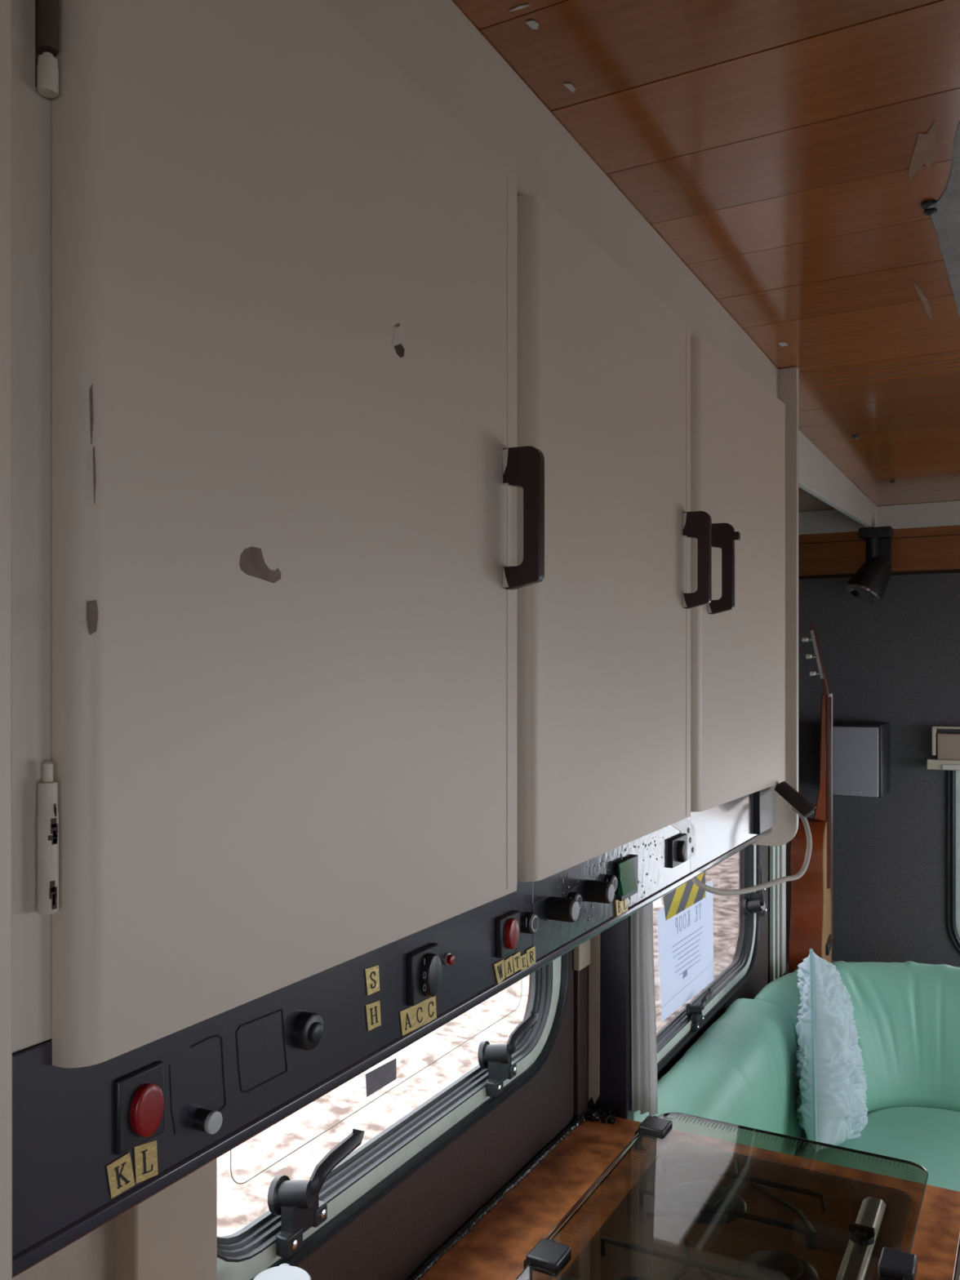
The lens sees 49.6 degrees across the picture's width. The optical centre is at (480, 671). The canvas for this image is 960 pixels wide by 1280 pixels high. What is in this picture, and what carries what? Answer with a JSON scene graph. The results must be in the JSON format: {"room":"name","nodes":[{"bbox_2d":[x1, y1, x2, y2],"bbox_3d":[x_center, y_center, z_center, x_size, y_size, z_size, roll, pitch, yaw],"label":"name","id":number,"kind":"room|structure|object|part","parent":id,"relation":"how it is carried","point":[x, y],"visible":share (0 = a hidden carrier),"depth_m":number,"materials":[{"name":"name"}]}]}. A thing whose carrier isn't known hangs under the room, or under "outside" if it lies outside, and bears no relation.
{"room":"camper van interior","nodes":[
{"label":"camper van interior","id":0,"kind":"room"},
{"bbox_2d":[0,0,12,1279],"bbox_3d":[-0.388,0.531,0.516,0.294,2.237,0.135,0,0,29],"label":"wall partition","id":1,"kind":"structure","parent":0,"point":[6,6],"depth_m":0.50,"materials":[{"name":"beige"}]},
{"bbox_2d":[12,1219,112,1279],"bbox_3d":[-0.395,0.495,0.805,0.006,0.610,0.365,0,0,29],"label":"wall panel","id":2,"kind":"object","parent":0,"point":[90,1257],"depth_m":0.90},
{"bbox_2d":[296,844,769,1279],"bbox_3d":[-0.216,0.532,1.182,0.040,2.236,4.770,0,0,29],"label":"wall","id":3,"kind":"structure","parent":0,"point":[393,1239],"depth_m":1.51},
{"bbox_2d":[112,1158,217,1279],"bbox_3d":[-0.292,0.495,0.964,0.035,0.610,0.103,0,0,29],"label":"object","id":4,"kind":"structure","parent":3,"relation":"attached to","point":[171,1234],"depth_m":0.95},
{"bbox_2d":[217,950,570,1279],"bbox_3d":[-0.078,0.334,1.388,0.058,0.652,0.977,0,0,29],"label":"window","id":5,"kind":"structure","parent":3,"relation":"in","point":[303,1215],"depth_m":1.32,"materials":[{"name":"grey rubber"}]},
{"bbox_3d":[-0.168,0.560,1.186,0.022,0.049,0.099,0,0,29],"label":"lever","id":6,"kind":"part","parent":5,"relation":"part of","materials":[{"name":"black plastic"}]},
{"bbox_2d":[365,1057,396,1097],"bbox_3d":[-0.128,0.524,1.342,0.001,0.030,0.070,0,0,29],"label":"tape patch","id":7,"kind":"object","parent":5,"relation":"attached to","point":[383,1075],"visible":1,"depth_m":1.34,"materials":[{"name":"grey plastic"}]},
{"bbox_3d":[0.062,0.560,1.607,0.022,0.049,0.099,0,0,29],"label":"lever","id":8,"kind":"part","parent":5,"relation":"part of","materials":[{"name":"black plastic"}]},
{"bbox_2d":[12,0,798,1278],"bbox_3d":[0.080,-0.123,1.322,0.346,0.927,1.726,0,0,29],"label":"upper cabinet","id":9,"kind":"object","parent":3,"relation":"attached to","point":[405,531],"depth_m":0.72,"materials":[{"name":"beige plastic"}]},
{"bbox_3d":[-0.098,0.246,0.782,0.012,0.107,0.609,0,0,29],"label":"plate","id":10,"kind":"part","parent":9,"relation":"part of","materials":[{"name":"grey metal"}]},
{"bbox_3d":[-0.093,-0.129,0.757,0.020,0.668,0.504,0,0,29],"label":"door","id":11,"kind":"part","parent":9,"relation":"part of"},
{"bbox_3d":[-0.119,0.249,0.721,0.010,0.025,0.025,0,0,29],"label":"socket knob","id":12,"kind":"part","parent":9,"relation":"part of","materials":[{"name":"black plastic"}]},
{"bbox_3d":[0.162,0.248,1.229,0.041,0.111,1.642,0,0,29],"label":"control panel","id":13,"kind":"part","parent":9,"relation":"part of","materials":[{"name":"plastic"}]},
{"bbox_2d":[446,954,454,964],"bbox_3d":[-0.025,0.248,0.895,0.004,0.008,0.008,0,0,29],"label":"lamp","id":14,"kind":"object","parent":9,"relation":"attached to","point":[450,957],"depth_m":0.89,"materials":[{"name":"red plastic"}]},
{"bbox_3d":[0.040,-0.139,0.942,0.037,0.129,0.012,0,0,29],"label":"handle","id":15,"kind":"part","parent":9,"relation":"part of","materials":[{"name":"black plastic"}]},
{"bbox_3d":[0.165,-0.139,1.231,0.020,0.686,0.507,0,0,29],"label":"door","id":16,"kind":"part","parent":9,"relation":"part of","materials":[{"name":"beige plastic"}]},
{"bbox_3d":[0.175,0.246,1.283,0.012,0.107,0.530,0,0,29],"label":"plate","id":17,"kind":"part","parent":9,"relation":"part of","materials":[{"name":"grey paint"}]},
{"bbox_2d":[630,902,657,1115],"bbox_3d":[0.294,0.488,1.873,0.049,0.616,0.019,0,0,29],"label":"curtain","id":18,"kind":"object","parent":9,"relation":"hanging from","point":[643,1022],"visible":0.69,"depth_m":1.87,"materials":[{"name":"white fabric"}]},
{"bbox_3d":[0.295,-0.152,1.411,0.037,0.132,0.012,0,0,29],"label":"handle","id":19,"kind":"part","parent":9,"relation":"part of","materials":[{"name":"black plastic"}]},
{"bbox_3d":[0.352,-0.150,1.516,0.037,0.133,0.012,0,0,29],"label":"handle","id":20,"kind":"part","parent":9,"relation":"part of","materials":[{"name":"black plastic"}]},
{"bbox_3d":[0.422,0.246,1.736,0.012,0.107,0.503,0,0,29],"label":"plate","id":21,"kind":"part","parent":9,"relation":"part of","materials":[{"name":"grey metal"}]},
{"bbox_3d":[0.438,-0.149,1.734,0.020,0.717,0.560,0,0,29],"label":"door","id":22,"kind":"part","parent":9,"relation":"part of","materials":[{"name":"beige plastic"}]},
{"bbox_2d":[691,806,812,895],"bbox_3d":[0.476,0.317,1.792,0.040,0.133,0.390,0,0,42],"label":"cable","id":23,"kind":"object","parent":9,"relation":"hanging from","point":[809,840],"visible":0.92,"depth_m":1.85,"materials":[{"name":"beige plastic"}]},
{"bbox_3d":[0.475,-0.123,2.079,0.316,0.927,0.017,0,0,29],"label":"panel","id":24,"kind":"part","parent":9,"relation":"part of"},
{"bbox_2d":[774,781,816,817],"bbox_3d":[0.577,0.234,1.899,0.073,0.062,0.027,0,0,29],"label":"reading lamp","id":25,"kind":"object","parent":9,"relation":"attached to","point":[792,796],"visible":1,"depth_m":1.89,"materials":[{"name":"black plastic"}]},
{"bbox_2d":[798,429,876,527],"bbox_3d":[0.959,-0.514,2.876,0.018,0.145,1.850,0,0,29],"label":"trim","id":26,"kind":"structure","parent":9,"relation":"attached to","point":[818,475],"depth_m":2.87,"materials":[{"name":"beige plastic"}]},
{"bbox_2d":[574,965,587,1115],"bbox_3d":[0.181,0.665,1.862,0.008,0.270,0.044,0,0,29],"label":"trim","id":27,"kind":"structure","parent":3,"relation":"attached to","point":[580,976],"depth_m":1.85,"materials":[{"name":"brown wood"}]},
{"bbox_2d":[573,938,590,970],"bbox_3d":[0.183,0.360,1.861,0.012,0.340,0.053,0,0,29],"label":"trim","id":28,"kind":"structure","parent":3,"relation":"attached to","point":[582,952],"depth_m":1.85,"materials":[{"name":"beige plastic"}]},
{"bbox_2d":[588,933,599,1103],"bbox_3d":[0.209,0.489,1.891,0.024,0.598,0.002,0,0,29],"label":"trim","id":29,"kind":"structure","parent":3,"relation":"attached to","point":[594,966],"depth_m":1.89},
{"bbox_2d":[588,915,633,1119],"bbox_3d":[0.240,0.515,1.897,0.076,0.650,0.038,0,0,29],"label":"curtain","id":30,"kind":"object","parent":3,"relation":"attached to","point":[615,1057],"depth_m":1.88,"materials":[{"name":"black fabric"}]},
{"bbox_2d":[655,844,766,1074],"bbox_3d":[0.511,0.475,2.459,0.067,0.774,1.272,0,0,29],"label":"window","id":31,"kind":"structure","parent":3,"relation":"in","point":[680,1029],"depth_m":2.76,"materials":[{"name":"grey rubber"}]},
{"bbox_2d":[663,871,706,919],"bbox_3d":[0.491,0.536,2.475,0.001,0.066,0.330,0,0,29],"label":"tape","id":32,"kind":"object","parent":31,"relation":"attached to","point":[688,894],"visible":0.87,"depth_m":2.46,"materials":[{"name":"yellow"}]},
{"bbox_2d":[657,880,713,1021],"bbox_3d":[0.498,0.666,2.490,0.001,0.267,0.444,0,0,29],"label":"paper notice","id":33,"kind":"object","parent":31,"relation":"attached to","point":[685,940],"visible":1,"depth_m":2.47,"materials":[{"name":"white paper"}]},
{"bbox_2d":[671,902,703,979],"bbox_3d":[0.501,0.651,2.495,0.001,0.156,0.248,0,0,29],"label":"print","id":34,"kind":"object","parent":33,"relation":"attached to","point":[687,926],"depth_m":2.50,"materials":[{"name":"white paper"}]},
{"bbox_3d":[0.541,0.786,2.482,0.016,0.040,0.080,0,0,36],"label":"lever","id":35,"kind":"part","parent":31,"relation":"part of","materials":[{"name":"black plastic"}]},
{"bbox_3d":[0.792,0.606,2.927,0.019,0.128,0.061,0,0,12],"label":"lever","id":36,"kind":"part","parent":31,"relation":"part of","materials":[{"name":"black plastic"}]},
{"bbox_2d":[769,845,775,982],"bbox_3d":[0.887,0.590,3.149,0.012,0.720,0.024,0,0,29],"label":"trim","id":37,"kind":"structure","parent":3,"relation":"attached to","point":[772,849],"depth_m":3.14,"materials":[{"name":"grey metal"}]},
{"bbox_2d":[775,845,779,978],"bbox_3d":[0.915,0.590,3.200,0.012,0.720,0.020,0,0,29],"label":"trim","id":38,"kind":"structure","parent":3,"relation":"attached to","point":[777,848],"depth_m":3.19,"materials":[{"name":"grey metal"}]},
{"bbox_2d":[779,844,786,975],"bbox_3d":[0.952,0.590,3.268,0.012,0.720,0.051,0,0,29],"label":"trim","id":39,"kind":"structure","parent":3,"relation":"attached to","point":[782,848],"depth_m":3.25,"materials":[{"name":"grey metal"}]},
{"bbox_2d":[452,0,959,511],"bbox_3d":[0.841,-0.609,0.954,2.275,0.056,5.460,0,0,29],"label":"ceiling","id":40,"kind":"structure","parent":0,"point":[800,158],"depth_m":1.22,"materials":[{"name":"brown wood"}]},
{"bbox_2d":[786,840,791,964],"bbox_3d":[1.023,0.526,3.593,0.010,2.247,0.650,0,0,29],"label":"wall","id":41,"kind":"structure","parent":0,"point":[788,844],"depth_m":3.75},
{"bbox_2d":[798,573,959,967],"bbox_3d":[2.136,0.526,3.331,2.195,2.247,0.046,0,0,29],"label":"wall","id":42,"kind":"structure","parent":0,"point":[895,660],"depth_m":3.68,"materials":[{"name":"grey carpet"}]},
{"bbox_2d":[832,721,890,797],"bbox_3d":[1.326,0.302,3.607,0.160,0.245,0.230,0,0,29],"label":"wall speaker","id":43,"kind":"object","parent":42,"relation":"attached to","point":[861,750],"visible":0.93,"depth_m":3.51,"materials":[{"name":"black plastic"}]},
{"bbox_2d":[845,526,893,604],"bbox_3d":[1.337,-0.363,3.572,0.149,0.263,0.140,0,0,29],"label":"spotlight","id":44,"kind":"object","parent":42,"relation":"attached to","point":[869,583],"visible":1,"depth_m":3.55,"materials":[{"name":"black plastic"}]},
{"bbox_3d":[1.358,-0.418,3.587,0.048,0.082,0.048,0,0,29],"label":"stem","id":45,"kind":"part","parent":44,"relation":"part of","materials":[{"name":"black plastic"}]},
{"bbox_2d":[798,524,959,576],"bbox_3d":[2.125,-0.427,3.312,2.195,0.151,0.010,0,0,29],"label":"wooden beam","id":46,"kind":"structure","parent":42,"relation":"attached to","point":[931,553],"depth_m":3.67,"materials":[{"name":"brown wood"}]},
{"bbox_2d":[798,500,959,534],"bbox_3d":[2.123,-0.545,3.308,2.195,0.084,0.020,0,0,29],"label":"trim","id":47,"kind":"structure","parent":42,"relation":"attached to","point":[941,513],"depth_m":3.66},
{"bbox_2d":[798,568,959,579],"bbox_3d":[2.125,-0.346,3.311,2.195,0.012,0.012,0,0,29],"label":"trim","id":48,"kind":"structure","parent":42,"relation":"attached to","point":[952,571],"depth_m":3.66,"materials":[{"name":"brown"}]},
{"bbox_2d":[798,533,959,544],"bbox_3d":[2.125,-0.470,3.311,2.195,0.002,0.011,0,0,29],"label":"trim","id":49,"kind":"structure","parent":42,"relation":"attached to","point":[958,534],"depth_m":3.66,"materials":[{"name":"brown wood"}]},
{"bbox_2d":[927,725,959,770],"bbox_3d":[2.020,0.262,3.329,1.077,0.148,0.056,0,0,29],"label":"roller blind","id":50,"kind":"object","parent":42,"relation":"attached to","point":[948,744],"visible":1,"depth_m":3.55,"materials":[{"name":"beige"}]},
{"bbox_3d":[2.017,0.319,3.324,1.077,0.035,0.032,0,0,29],"label":"pull rail","id":51,"kind":"part","parent":50,"relation":"part of","materials":[{"name":"beige"}]},
{"bbox_2d":[945,769,959,954],"bbox_3d":[2.057,0.600,3.362,1.006,0.864,0.039,0,0,29],"label":"window","id":52,"kind":"structure","parent":42,"relation":"in","point":[952,778],"depth_m":3.58,"materials":[{"name":"grey rubber"}]},
{"bbox_3d":[0.841,1.670,0.954,2.275,0.040,5.460,0,0,29],"label":"floor","id":53,"kind":"structure","parent":0,"visible":0},
{"bbox_2d":[419,1116,959,1279],"bbox_3d":[0.135,1.224,1.118,0.636,0.851,1.421,0,0,29],"label":"countertop","id":54,"kind":"structure","parent":53,"relation":"on","point":[497,1247],"depth_m":1.56,"materials":[{"name":"wood"}]},
{"bbox_2d":[253,1263,311,1279],"bbox_3d":[-0.195,0.700,1.022,0.060,0.200,0.062,0,0,29],"label":"plastic tub","id":55,"kind":"object","parent":54,"relation":"on","point":[284,1271],"visible":1,"depth_m":1.03,"materials":[{"name":"white plastic"}]},
{"bbox_2d":[408,1106,616,1279],"bbox_3d":[-0.114,0.796,1.260,0.072,0.024,1.405,0,0,29],"label":"bead","id":56,"kind":"object","parent":54,"relation":"on","point":[591,1114],"visible":1,"depth_m":1.61,"materials":[{"name":"black"}]},
{"bbox_2d":[515,1112,928,1279],"bbox_3d":[0.328,0.774,1.384,0.460,0.052,0.707,0,0,29],"label":"gas hob","id":57,"kind":"object","parent":54,"relation":"in","point":[697,1211],"visible":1,"depth_m":1.48,"materials":[{"name":"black glass"}]},
{"bbox_3d":[0.066,0.779,1.355,0.019,0.040,0.012,0,0,29],"label":"hinge arm","id":58,"kind":"part","parent":57,"relation":"part of","materials":[{"name":"silver metal"}]},
{"bbox_3d":[0.169,0.765,1.544,0.006,0.005,0.430,0,0,29],"label":"hinge rod","id":59,"kind":"part","parent":57,"relation":"part of","materials":[{"name":"silver metal"}]},
{"bbox_3d":[0.203,0.789,1.313,0.108,0.016,0.108,0,0,29],"label":"burner","id":60,"kind":"part","parent":57,"relation":"part of","materials":[{"name":"black plastic"}]},
{"bbox_3d":[0.268,0.779,1.735,0.019,0.040,0.012,0,0,29],"label":"hinge arm","id":61,"kind":"part","parent":57,"relation":"part of","materials":[{"name":"black plastic"}]},
{"bbox_3d":[0.337,0.789,1.559,0.124,0.016,0.124,0,0,29],"label":"burner","id":62,"kind":"part","parent":57,"relation":"part of","materials":[{"name":"black plastic"}]},
{"bbox_3d":[0.397,0.789,1.378,0.100,0.016,0.100,0,0,29],"label":"burner","id":63,"kind":"part","parent":57,"relation":"part of","materials":[{"name":"black plastic"}]},
{"bbox_3d":[0.530,0.779,1.442,0.034,0.018,0.033,0,0,29],"label":"control knob","id":64,"kind":"part","parent":57,"relation":"part of","materials":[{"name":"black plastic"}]},
{"bbox_3d":[0.412,0.818,0.967,0.006,0.037,1.421,0,0,29],"label":"edge trim","id":65,"kind":"part","parent":54,"relation":"part of","materials":[{"name":"metal"}]},
{"bbox_2d":[633,960,959,1191],"bbox_3d":[1.164,1.250,2.311,1.286,0.799,1.580,0,0,29],"label":"sofa","id":66,"kind":"object","parent":53,"relation":"on","point":[741,1070],"visible":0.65,"depth_m":2.64,"materials":[{"name":"green leather"}]},
{"bbox_2d":[633,998,800,1155],"bbox_3d":[0.526,1.051,2.297,0.181,0.402,0.932,0,0,29],"label":"cushion","id":67,"kind":"object","parent":66,"relation":"on","point":[741,1070],"depth_m":2.33,"materials":[{"name":"green leather"}]},
{"bbox_2d":[795,948,868,1153],"bbox_3d":[0.914,0.990,2.696,0.176,0.596,0.584,0,0,20],"label":"cushion","id":68,"kind":"object","parent":66,"relation":"on","point":[831,1098],"visible":0.96,"depth_m":2.53,"materials":[{"name":"blue fabric"}]},
{"bbox_2d":[794,1106,959,1191],"bbox_3d":[1.174,1.272,2.162,1.105,0.155,1.320,0,0,29],"label":"seat cushion","id":69,"kind":"object","parent":66,"relation":"on","point":[928,1137],"depth_m":2.61,"materials":[{"name":"green leather"}]},
{"bbox_2d":[779,960,846,977],"bbox_3d":[1.992,1.350,3.076,2.183,0.600,0.548,0,0,29],"label":"box","id":70,"kind":"object","parent":53,"relation":"on","point":[832,961],"depth_m":3.66,"materials":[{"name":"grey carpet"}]},
{"bbox_2d":[788,623,832,973],"bbox_3d":[1.109,0.445,3.451,0.118,1.206,0.386,0,0,23],"label":"acoustic guitar","id":71,"kind":"object","parent":70,"relation":"on","point":[811,921],"visible":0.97,"depth_m":3.34,"materials":[{"name":"brown wood"}]},
{"bbox_3d":[1.107,-0.057,3.412,0.043,0.160,0.002,0,0,23],"label":"tuner plate","id":72,"kind":"part","parent":71,"relation":"part of","materials":[{"name":"silver metal"}]},
{"label":"outside","id":73,"kind":"structure","parent":0,"visible":0},
{"bbox_2d":[217,851,738,1236],"bbox_3d":[2.304,-0.852,14.686,34.000,6.516,40.000,0,0,29],"label":"ground","id":74,"kind":"structure","parent":73,"point":[238,1205],"depth_m":5.58,"materials":[{"name":"stone"}]}
]}

